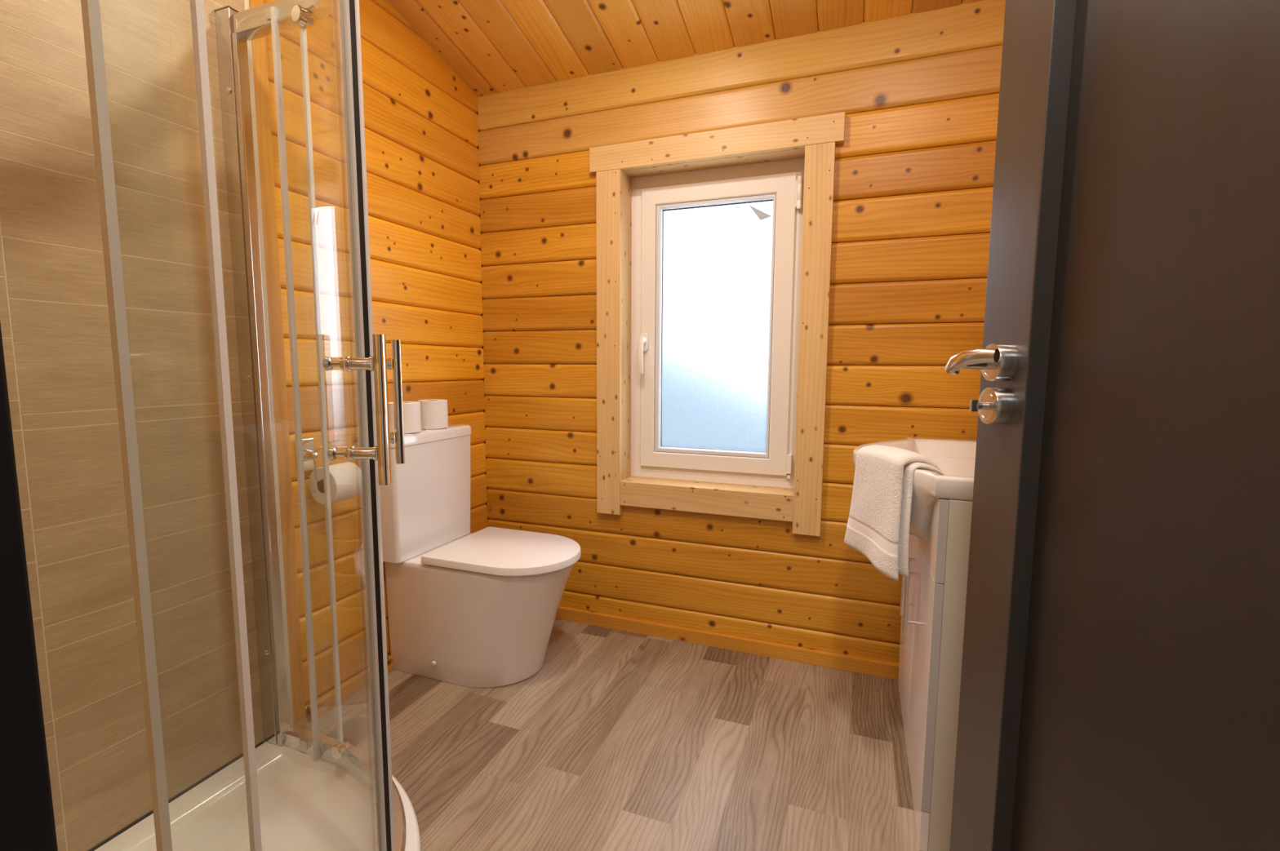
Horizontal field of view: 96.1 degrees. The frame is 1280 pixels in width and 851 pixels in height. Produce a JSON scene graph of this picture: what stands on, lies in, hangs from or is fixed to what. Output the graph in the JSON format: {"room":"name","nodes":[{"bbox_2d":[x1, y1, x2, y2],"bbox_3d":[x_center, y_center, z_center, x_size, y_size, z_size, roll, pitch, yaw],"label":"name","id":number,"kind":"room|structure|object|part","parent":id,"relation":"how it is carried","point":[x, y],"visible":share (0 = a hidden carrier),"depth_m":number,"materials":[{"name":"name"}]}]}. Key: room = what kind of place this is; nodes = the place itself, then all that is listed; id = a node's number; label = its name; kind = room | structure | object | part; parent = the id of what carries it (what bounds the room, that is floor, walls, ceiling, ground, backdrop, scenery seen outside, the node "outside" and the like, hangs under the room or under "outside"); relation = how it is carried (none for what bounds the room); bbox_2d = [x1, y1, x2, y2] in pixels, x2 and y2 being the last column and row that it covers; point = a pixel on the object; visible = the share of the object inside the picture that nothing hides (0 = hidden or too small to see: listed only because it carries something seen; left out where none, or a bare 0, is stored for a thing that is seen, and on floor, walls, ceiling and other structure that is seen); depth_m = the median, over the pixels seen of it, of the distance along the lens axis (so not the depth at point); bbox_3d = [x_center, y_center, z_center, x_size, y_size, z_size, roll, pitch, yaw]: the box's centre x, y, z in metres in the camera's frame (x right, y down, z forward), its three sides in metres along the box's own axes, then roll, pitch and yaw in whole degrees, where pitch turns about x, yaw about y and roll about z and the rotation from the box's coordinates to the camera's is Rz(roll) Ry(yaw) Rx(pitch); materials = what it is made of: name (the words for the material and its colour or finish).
{"room":"bathroom","nodes":[
{"label":"bathroom","id":0,"kind":"room"},
{"bbox_2d":[0,0,487,850],"bbox_3d":[-1.059,-0.298,1.521,0.160,2.578,2.018,3,6,21],"label":"wall","id":1,"kind":"structure","parent":0,"point":[55,318],"depth_m":1.31,"materials":[{"name":"beige tile"}]},
{"bbox_2d":[244,0,293,725],"bbox_3d":[-0.992,-0.273,1.512,0.030,2.330,0.013,3,6,21],"label":"trim","id":2,"kind":"structure","parent":1,"relation":"attached to","point":[246,6],"depth_m":1.52,"materials":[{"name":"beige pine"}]},
{"bbox_2d":[248,0,306,728],"bbox_3d":[-0.985,-0.271,1.541,0.023,2.320,0.045,3,6,21],"label":"trim","id":3,"kind":"structure","parent":1,"relation":"attached to","point":[260,64],"depth_m":1.55,"materials":[{"name":"brown wood"}]},
{"bbox_2d":[302,437,340,481],"bbox_3d":[-0.921,0.094,1.683,0.075,0.119,0.128,3,6,21],"label":"toilet roll holder","id":4,"kind":"object","parent":1,"relation":"attached to","point":[309,455],"visible":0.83,"depth_m":1.65,"materials":[{"name":"silver metal"}]},
{"bbox_3d":[-0.965,0.086,1.659,0.010,0.097,0.055,3,6,21],"label":"wall plate","id":5,"kind":"part","parent":4,"relation":"part of","materials":[{"name":"silver metal"}]},
{"bbox_3d":[-0.904,0.099,1.677,0.038,0.111,0.128,3,6,21],"label":"wire arm","id":6,"kind":"part","parent":4,"relation":"part of","materials":[{"name":"silver metal"}]},
{"bbox_2d":[308,462,362,504],"bbox_3d":[-0.887,0.168,1.685,0.108,0.108,0.100,3,6,21],"label":"toilet roll","id":7,"kind":"object","parent":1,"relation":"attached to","point":[345,478],"visible":0.82,"depth_m":1.65,"materials":[{"name":"white paper"}]},
{"bbox_2d":[306,654,393,722],"bbox_3d":[-0.821,0.812,2.112,0.019,0.049,0.885,3,6,21],"label":"baseboard","id":8,"kind":"structure","parent":1,"relation":"attached to","point":[326,704],"depth_m":1.82,"materials":[{"name":"brown wood"}]},
{"bbox_2d":[303,618,921,850],"bbox_3d":[-0.265,1.041,0.659,2.340,0.100,3.520,3,6,21],"label":"floor","id":9,"kind":"structure","parent":0,"point":[620,740],"depth_m":1.58,"materials":[{"name":"brown laminate"}]},
{"bbox_2d":[88,741,420,850],"bbox_3d":[-0.786,0.922,1.062,0.772,0.047,0.889,3,6,21],"label":"shower tray","id":10,"kind":"object","parent":9,"relation":"on","point":[306,804],"visible":0.62,"depth_m":1.33,"materials":[{"name":"white ceramic"}]},
{"bbox_2d":[80,0,406,850],"bbox_3d":[-0.637,-0.018,1.015,0.398,1.845,1.138,-2,6,-20],"label":"shower enclosure","id":11,"kind":"object","parent":10,"relation":"on","point":[234,28],"visible":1,"depth_m":1.09,"materials":[{"name":"clear glass"}]},
{"bbox_3d":[-0.625,-0.895,0.928,0.330,0.045,1.054,-2,6,-19],"label":"rail","id":12,"kind":"part","parent":11,"relation":"part of","materials":[{"name":"silver metal"}]},
{"bbox_3d":[-0.631,0.876,1.113,0.329,0.042,1.057,-2,6,-19],"label":"rail","id":13,"kind":"part","parent":11,"relation":"part of","materials":[{"name":"silver metal"}]},
{"bbox_3d":[-0.481,-0.102,0.954,0.077,0.026,0.026,0,6,-5],"label":"handle post","id":14,"kind":"part","parent":11,"relation":"part of","materials":[{"name":"silver metal"}]},
{"bbox_3d":[-0.482,0.047,0.969,0.077,0.026,0.026,0,6,-5],"label":"handle post","id":15,"kind":"part","parent":11,"relation":"part of","materials":[{"name":"silver metal"}]},
{"bbox_3d":[-0.538,0.027,1.159,0.077,0.026,0.026,-3,7,-28],"label":"handle post","id":16,"kind":"part","parent":11,"relation":"part of","materials":[{"name":"silver metal"}]},
{"bbox_3d":[-0.537,-0.122,1.143,0.077,0.026,0.026,-3,7,-28],"label":"handle post","id":17,"kind":"part","parent":11,"relation":"part of","materials":[{"name":"silver metal"}]},
{"bbox_2d":[379,424,581,688],"bbox_3d":[-0.516,0.433,1.994,0.637,0.831,0.406,3,6,21],"label":"toilet","id":18,"kind":"object","parent":9,"relation":"on","point":[479,609],"visible":0.8,"depth_m":1.91,"materials":[{"name":"white ceramic"}]},
{"bbox_2d":[388,401,421,434],"bbox_3d":[-0.797,-0.028,1.947,0.104,0.101,0.104,3,6,21],"label":"toilet roll","id":19,"kind":"object","parent":18,"relation":"on","point":[411,410],"visible":0.64,"depth_m":1.91,"materials":[{"name":"white paper"}]},
{"bbox_3d":[-0.764,0.033,2.048,0.103,0.039,0.406,3,6,21],"label":"cistern lid","id":20,"kind":"part","parent":18,"relation":"part of","materials":[{"name":"white ceramic"}]},
{"bbox_2d":[417,399,448,429],"bbox_3d":[-0.749,-0.042,2.080,0.102,0.101,0.102,3,6,21],"label":"toilet roll","id":21,"kind":"object","parent":18,"relation":"on","point":[433,412],"visible":0.97,"depth_m":2.04,"materials":[{"name":"white paper"}]},
{"bbox_3d":[-0.435,0.448,1.979,0.446,0.004,0.359,3,6,21],"label":"seat","id":22,"kind":"part","parent":18,"relation":"part of","materials":[{"name":"white plastic"}]},
{"bbox_3d":[-0.434,0.432,1.977,0.472,0.027,0.380,3,6,21],"label":"seat lid","id":23,"kind":"part","parent":18,"relation":"part of","materials":[{"name":"white plastic"}]},
{"bbox_2d":[897,498,972,850],"bbox_3d":[0.932,0.517,1.481,0.478,0.785,0.715,3,6,21],"label":"vanity unit","id":24,"kind":"object","parent":9,"relation":"on","point":[933,595],"visible":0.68,"depth_m":1.23,"materials":[{"name":"laminate"}]},
{"bbox_3d":[0.735,0.429,1.580,0.032,0.193,0.011,3,6,21],"label":"bar handle","id":25,"kind":"part","parent":24,"relation":"part of","materials":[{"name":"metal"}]},
{"bbox_3d":[0.807,0.534,1.712,0.018,0.511,0.375,3,6,21],"label":"door","id":26,"kind":"part","parent":24,"relation":"part of","materials":[{"name":"white wood"}]},
{"bbox_3d":[0.693,0.440,1.468,0.032,0.193,0.011,3,6,21],"label":"bar handle","id":27,"kind":"part","parent":24,"relation":"part of","materials":[{"name":"metal"}]},
{"bbox_2d":[853,437,976,540],"bbox_3d":[0.869,0.120,1.464,0.616,0.314,0.714,3,6,21],"label":"washbasin","id":28,"kind":"object","parent":24,"relation":"in","point":[956,459],"visible":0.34,"depth_m":1.34,"materials":[{"name":"white ceramic"}]},
{"bbox_2d":[844,444,945,582],"bbox_3d":[0.603,0.192,1.377,0.141,0.283,0.223,-1,6,-11],"label":"towel","id":29,"kind":"object","parent":28,"relation":"hanging from","point":[878,523],"visible":1,"depth_m":1.31,"materials":[{"name":"white fabric"}]},
{"bbox_3d":[0.680,0.569,1.379,0.018,0.511,0.335,3,6,21],"label":"door","id":30,"kind":"part","parent":24,"relation":"part of","materials":[{"name":"white wood"}]},
{"bbox_3d":[0.749,0.206,1.519,0.018,0.176,0.713,3,6,21],"label":"panel","id":31,"kind":"part","parent":24,"relation":"part of","materials":[{"name":"white wood"}]},
{"bbox_3d":[0.833,0.551,1.148,0.428,0.785,0.018,3,6,21],"label":"panel","id":32,"kind":"part","parent":24,"relation":"part of","materials":[{"name":"white wood"}]},
{"bbox_2d":[386,0,984,97],"bbox_3d":[-0.027,-1.412,1.014,2.186,0.443,1.996,3,6,21],"label":"ceiling","id":33,"kind":"structure","parent":0,"point":[493,46],"depth_m":1.92,"materials":[{"name":"brown wood"}]},
{"bbox_2d":[476,0,1005,663],"bbox_3d":[0.343,-0.215,2.132,2.340,2.300,0.130,3,6,21],"label":"wall","id":34,"kind":"structure","parent":0,"point":[917,94],"depth_m":2.02,"materials":[{"name":"brown wood"}]},
{"bbox_2d":[589,111,844,536],"bbox_3d":[0.258,-0.335,2.142,0.902,1.396,0.164,3,6,21],"label":"window","id":35,"kind":"structure","parent":34,"relation":"in","point":[713,323],"depth_m":2.15,"materials":[{"name":"brown wood"}]},
{"bbox_3d":[-0.117,-0.301,2.215,0.098,1.305,0.026,3,6,21],"label":"casing","id":36,"kind":"part","parent":35,"relation":"part of","materials":[{"name":"brown wood"}]},
{"bbox_3d":[0.007,-0.272,2.229,0.024,0.141,0.039,3,6,21],"label":"lever","id":37,"kind":"part","parent":35,"relation":"part of","materials":[{"name":"white plastic"}]},
{"bbox_3d":[0.016,-0.326,2.246,0.029,0.073,0.012,3,6,21],"label":"handle","id":38,"kind":"part","parent":35,"relation":"part of","materials":[{"name":"white plastic"}]},
{"bbox_3d":[0.260,0.230,2.207,0.685,0.014,0.125,3,6,21],"label":"sill","id":39,"kind":"part","parent":35,"relation":"part of","materials":[{"name":"brown wood"}]},
{"bbox_3d":[0.237,-0.979,2.011,0.902,0.088,0.026,3,6,21],"label":"casing","id":40,"kind":"part","parent":35,"relation":"part of","materials":[{"name":"brown wood"}]},
{"bbox_3d":[0.280,-0.364,2.192,0.657,1.171,0.050,3,6,21],"label":"frame","id":41,"kind":"part","parent":35,"relation":"part of","materials":[{"name":"white plastic"}]},
{"bbox_3d":[0.280,-0.362,2.175,0.574,1.073,0.044,3,6,21],"label":"sash","id":42,"kind":"part","parent":35,"relation":"part of","materials":[{"name":"white plastic"}]},
{"bbox_3d":[0.587,-0.269,1.950,0.094,1.307,0.026,3,6,21],"label":"casing","id":43,"kind":"part","parent":35,"relation":"part of","materials":[{"name":"brown wood"}]},
{"bbox_2d":[555,606,898,679],"bbox_3d":[0.320,0.813,2.163,2.080,0.049,0.022,3,6,21],"label":"baseboard","id":44,"kind":"structure","parent":34,"relation":"attached to","point":[884,669],"depth_m":2.14,"materials":[{"name":"brown wood"}]},
{"bbox_3d":[-0.362,-0.234,0.249,2.340,2.720,0.100,3,6,21],"label":"wall","id":45,"kind":"structure","parent":0,"visible":0},
{"bbox_2d":[0,321,57,850],"bbox_3d":[0.049,-0.018,0.105,0.952,2.125,0.102,3,6,21],"label":"trim","id":46,"kind":"structure","parent":45,"relation":"attached to","point":[27,819],"depth_m":0.31,"materials":[{"name":"metal"}]},
{"bbox_2d":[945,0,1279,850],"bbox_3d":[0.477,-0.015,0.464,0.134,2.032,0.835,1,6,3],"label":"door","id":47,"kind":"structure","parent":45,"relation":"in","point":[1120,686],"depth_m":0.63,"materials":[{"name":"wood"}]},
{"bbox_3d":[0.446,-0.086,0.780,0.028,0.036,0.085,-1,6,-8],"label":"lever","id":48,"kind":"part","parent":47,"relation":"part of","materials":[{"name":"metal"}]},
{"bbox_3d":[0.502,-0.088,0.805,0.024,0.052,0.052,1,6,3],"label":"handle","id":49,"kind":"part","parent":47,"relation":"part of","materials":[{"name":"metal"}]}
]}

